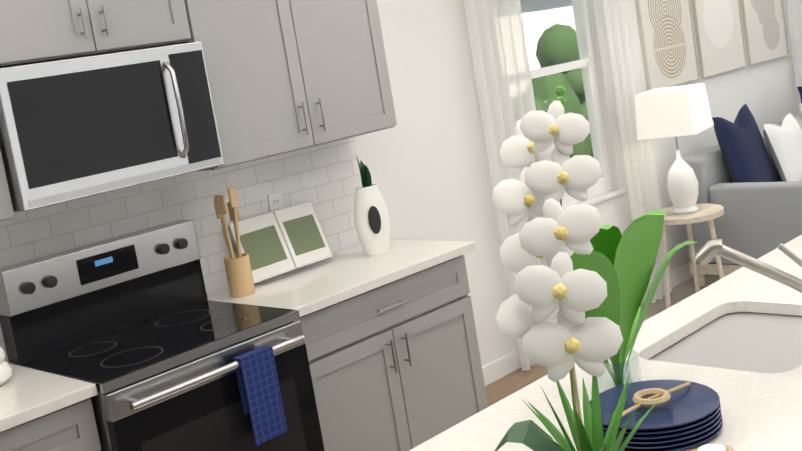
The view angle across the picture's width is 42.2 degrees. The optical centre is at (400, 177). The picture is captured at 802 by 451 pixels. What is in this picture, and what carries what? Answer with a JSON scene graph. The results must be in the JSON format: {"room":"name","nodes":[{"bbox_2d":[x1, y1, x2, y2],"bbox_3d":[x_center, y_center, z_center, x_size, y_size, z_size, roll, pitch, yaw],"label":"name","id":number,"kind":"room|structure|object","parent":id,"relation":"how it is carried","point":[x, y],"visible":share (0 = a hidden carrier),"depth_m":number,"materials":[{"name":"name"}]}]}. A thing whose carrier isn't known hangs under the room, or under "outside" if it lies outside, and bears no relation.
{"room":"kitchen","nodes":[
{"label":"kitchen","id":0,"kind":"room"},
{"bbox_2d":[7,0,798,366],"bbox_3d":[0.258,-0.322,5.261,10.400,2.750,0.150,-16,10,-43],"label":"wall","id":1,"kind":"structure","parent":0,"point":[425,160],"depth_m":5.21,"materials":[{"name":"white paint"}]},
{"bbox_2d":[0,150,13,220],"bbox_3d":[-1.731,-0.233,2.989,0.961,0.940,0.327,-16,10,-43],"label":"upper cabinet","id":2,"kind":"object","parent":1,"relation":"attached to","point":[6,208],"depth_m":3.24,"materials":[{"name":"grey wood"}]},
{"bbox_2d":[0,0,199,67],"bbox_3d":[-1.165,-0.640,3.552,0.764,0.465,0.327,-16,10,-43],"label":"upper cabinet","id":3,"kind":"object","parent":1,"relation":"attached to","point":[31,31],"depth_m":3.44,"materials":[{"name":"grey wood"}]},
{"bbox_2d":[0,41,223,211],"bbox_3d":[-1.052,-0.186,3.571,0.760,0.445,0.434,-16,10,-43],"label":"microwave","id":4,"kind":"object","parent":3,"relation":"attached to","point":[76,128],"visible":1,"depth_m":3.41,"materials":[{"name":"silver metal"}]},
{"bbox_2d":[0,137,361,361],"bbox_3d":[-1.123,0.293,3.788,2.700,0.525,0.008,-16,10,-43],"label":"tile backsplash","id":5,"kind":"structure","parent":1,"relation":"attached to","point":[325,180],"depth_m":4.13,"materials":[{"name":"white tile"}]},
{"bbox_2d":[267,191,283,211],"bbox_3d":[-0.522,0.119,4.364,0.070,0.114,0.008,-16,10,-43],"label":"outlet","id":6,"kind":"object","parent":5,"relation":"attached to","point":[275,201],"visible":0.73,"depth_m":4.34,"materials":[{"name":"white plastic"}]},
{"bbox_2d":[192,0,396,170],"bbox_3d":[-0.530,-0.580,4.167,0.939,0.940,0.327,-16,10,-43],"label":"upper cabinet","id":7,"kind":"object","parent":1,"relation":"attached to","point":[285,76],"depth_m":4.04,"materials":[{"name":"grey wood"}]},
{"bbox_2d":[520,0,612,207],"bbox_3d":[0.795,-0.601,5.798,0.900,1.550,0.070,-16,10,-43],"label":"window","id":8,"kind":"structure","parent":1,"relation":"in","point":[586,63],"depth_m":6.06,"materials":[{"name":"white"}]},
{"bbox_2d":[464,0,672,370],"bbox_3d":[0.915,-0.401,5.716,1.485,2.550,0.114,-16,10,-43],"label":"curtain","id":9,"kind":"object","parent":1,"relation":"hanging from","point":[499,51],"visible":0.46,"depth_m":5.37,"materials":[{"name":"white fabric"}]},
{"bbox_2d":[482,262,692,385],"bbox_3d":[2.030,0.540,6.836,5.770,0.100,0.017,-16,10,-43],"label":"baseboard","id":10,"kind":"structure","parent":1,"relation":"attached to","point":[500,368],"depth_m":5.37,"materials":[{"name":"white wood"}]},
{"bbox_2d":[565,188,625,208],"bbox_3d":[0.971,0.168,5.846,0.940,0.025,0.080,-16,10,-43],"label":"window sill","id":11,"kind":"structure","parent":1,"relation":"attached to","point":[603,197],"depth_m":6.00,"materials":[{"name":"white wood"}]},
{"bbox_2d":[635,0,699,90],"bbox_3d":[1.655,-1.038,6.516,0.603,0.930,0.027,-16,10,-43],"label":"art","id":12,"kind":"object","parent":1,"relation":"attached to","point":[668,43],"visible":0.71,"depth_m":6.52,"materials":[{"name":"beige paper"}]},
{"bbox_2d":[691,0,747,77],"bbox_3d":[2.111,-1.170,6.964,0.603,0.930,0.027,-16,10,-43],"label":"art","id":13,"kind":"object","parent":1,"relation":"attached to","point":[719,35],"visible":1,"depth_m":6.97,"materials":[{"name":"beige paper"}]},
{"bbox_2d":[740,0,788,65],"bbox_3d":[2.568,-1.302,7.412,0.603,0.930,0.027,-16,10,-43],"label":"art","id":14,"kind":"object","parent":1,"relation":"attached to","point":[764,30],"visible":0.97,"depth_m":7.42,"materials":[{"name":"beige paper"}]},
{"bbox_2d":[786,0,801,113],"bbox_3d":[3.328,-1.098,8.082,1.432,2.550,0.114,-16,10,-43],"label":"curtain","id":15,"kind":"object","parent":1,"relation":"hanging from","point":[794,9],"visible":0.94,"depth_m":7.61,"materials":[{"name":"white fabric"}]},
{"bbox_2d":[485,274,726,406],"bbox_3d":[3.046,0.976,2.801,10.400,0.080,7.500,-16,10,-43],"label":"floor","id":16,"kind":"structure","parent":0,"point":[507,385],"depth_m":5.37,"materials":[{"name":"brown wood"}]},
{"bbox_2d":[0,400,100,450],"bbox_3d":[-1.404,1.184,3.072,0.959,0.880,0.597,-16,10,-43],"label":"base cabinet","id":17,"kind":"object","parent":16,"relation":"on","point":[75,428],"depth_m":3.06,"materials":[{"name":"grey wood"}]},
{"bbox_2d":[0,363,97,431],"bbox_3d":[-1.464,0.735,3.001,0.961,0.036,0.636,-16,10,-43],"label":"countertop","id":18,"kind":"structure","parent":17,"relation":"on","point":[30,394],"depth_m":3.08,"materials":[{"name":"white stone"}]},
{"bbox_2d":[0,347,11,385],"bbox_3d":[-1.317,0.512,3.249,0.152,0.291,0.152,-16,10,-43],"label":"vase","id":19,"kind":"object","parent":18,"relation":"on","point":[5,371],"visible":1,"depth_m":3.25,"materials":[{"name":"white ceramic"}]},
{"bbox_2d":[0,220,324,450],"bbox_3d":[-0.770,0.833,3.585,0.762,1.235,0.725,-16,10,-43],"label":"range","id":20,"kind":"object","parent":16,"relation":"on","point":[147,341],"visible":0.98,"depth_m":3.51,"materials":[{"name":"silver metal"}]},
{"bbox_2d":[300,252,487,450],"bbox_3d":[-0.201,0.837,4.251,0.936,0.880,0.597,-16,10,-43],"label":"base cabinet","id":21,"kind":"object","parent":16,"relation":"on","point":[392,347],"depth_m":4.02,"materials":[{"name":"grey wood"}]},
{"bbox_2d":[203,240,475,319],"bbox_3d":[-0.252,0.385,4.190,0.967,0.036,0.636,-16,10,-43],"label":"countertop","id":22,"kind":"structure","parent":21,"relation":"on","point":[354,273],"depth_m":4.06,"materials":[{"name":"white stone"}]},
{"bbox_2d":[214,187,254,296],"bbox_3d":[-0.642,0.243,3.984,0.096,0.418,0.096,-16,10,-43],"label":"utensil crock","id":23,"kind":"object","parent":22,"relation":"on","point":[239,275],"visible":1,"depth_m":3.96,"materials":[{"name":"brown wood"}]},
{"bbox_2d":[227,202,337,285],"bbox_3d":[-0.476,0.262,4.271,0.428,0.256,0.152,-16,10,-43],"label":"cookbook stand","id":24,"kind":"object","parent":22,"relation":"on","point":[281,242],"visible":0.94,"depth_m":4.26,"materials":[{"name":"plastic"}]},
{"bbox_2d":[354,156,389,255],"bbox_3d":[-0.133,0.109,4.343,0.140,0.426,0.096,-16,10,-43],"label":"vase","id":25,"kind":"object","parent":22,"relation":"on","point":[372,221],"visible":1,"depth_m":4.32,"materials":[{"name":"white ceramic"}]},
{"bbox_2d":[660,203,723,308],"bbox_3d":[1.682,0.467,6.011,0.420,0.561,0.420,-16,10,-43],"label":"side table","id":26,"kind":"object","parent":16,"relation":"on","point":[709,213],"visible":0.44,"depth_m":5.93,"materials":[{"name":"brown wood"}]},
{"bbox_2d":[635,83,712,213],"bbox_3d":[1.579,-0.155,5.932,0.332,0.709,0.332,-5,9,34],"label":"table lamp","id":27,"kind":"object","parent":26,"relation":"on","point":[676,111],"visible":1,"depth_m":5.83,"materials":[{"name":"white ceramic"}]},
{"bbox_2d":[682,87,801,286],"bbox_3d":[2.739,-0.055,6.740,2.100,1.034,0.888,-16,10,-43],"label":"sofa","id":28,"kind":"object","parent":16,"relation":"on","point":[748,172],"visible":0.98,"depth_m":6.20,"materials":[{"name":"grey fabric"},{"name":"navy fabric"},{"name":"white fabric"}]},
{"bbox_2d":[653,307,801,370],"bbox_3d":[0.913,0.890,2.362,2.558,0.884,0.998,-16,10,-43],"label":"sink","id":29,"kind":"object","parent":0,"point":[733,340],"depth_m":2.65,"materials":[{"name":"grey"}]},
{"bbox_2d":[409,235,801,450],"bbox_3d":[0.938,0.450,2.207,2.570,0.054,1.280,-16,10,-43],"label":"island countertop","id":30,"kind":"structure","parent":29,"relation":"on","point":[761,410],"depth_m":2.34,"materials":[{"name":"white stone"}]},
{"bbox_2d":[492,86,657,450],"bbox_3d":[0.221,0.229,1.500,0.286,0.698,0.227,-16,10,-43],"label":"orchid","id":31,"kind":"object","parent":30,"relation":"on","point":[548,304],"visible":1,"depth_m":1.49,"materials":[{"name":"white plant"}]},
{"bbox_2d":[570,210,696,392],"bbox_3d":[0.469,0.267,2.225,0.396,0.449,0.399,-16,10,-43],"label":"vase","id":32,"kind":"object","parent":30,"relation":"on","point":[620,264],"visible":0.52,"depth_m":2.14,"materials":[{"name":"clear glass"}]},
{"bbox_2d":[590,379,722,450],"bbox_3d":[0.505,0.469,2.079,0.260,0.078,0.260,-16,10,-43],"label":"plate stack","id":33,"kind":"object","parent":30,"relation":"on","point":[682,414],"visible":0.77,"depth_m":2.03,"materials":[{"name":"navy blue glazed ceramic"}]},
{"bbox_2d":[687,445,733,450],"bbox_3d":[0.384,0.579,1.511,0.390,0.042,0.760,-9,7,4],"label":"board","id":34,"kind":"object","parent":30,"relation":"on","point":[729,448],"visible":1,"depth_m":1.86,"materials":[{"name":"beige wood"}]},
{"bbox_2d":[698,444,725,450],"bbox_3d":[0.449,0.464,1.467,0.077,0.172,0.077,-16,10,-43],"label":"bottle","id":35,"kind":"object","parent":34,"relation":"on","point":[712,447],"visible":1,"depth_m":1.46,"materials":[{"name":"white ceramic"}]},
{"bbox_2d":[694,239,801,292],"bbox_3d":[0.815,0.274,2.335,0.280,0.297,0.047,-7,8,19],"label":"faucet","id":36,"kind":"object","parent":30,"relation":"on","point":[706,253],"visible":1,"depth_m":2.32,"materials":[{"name":"silver metal"}]}
]}

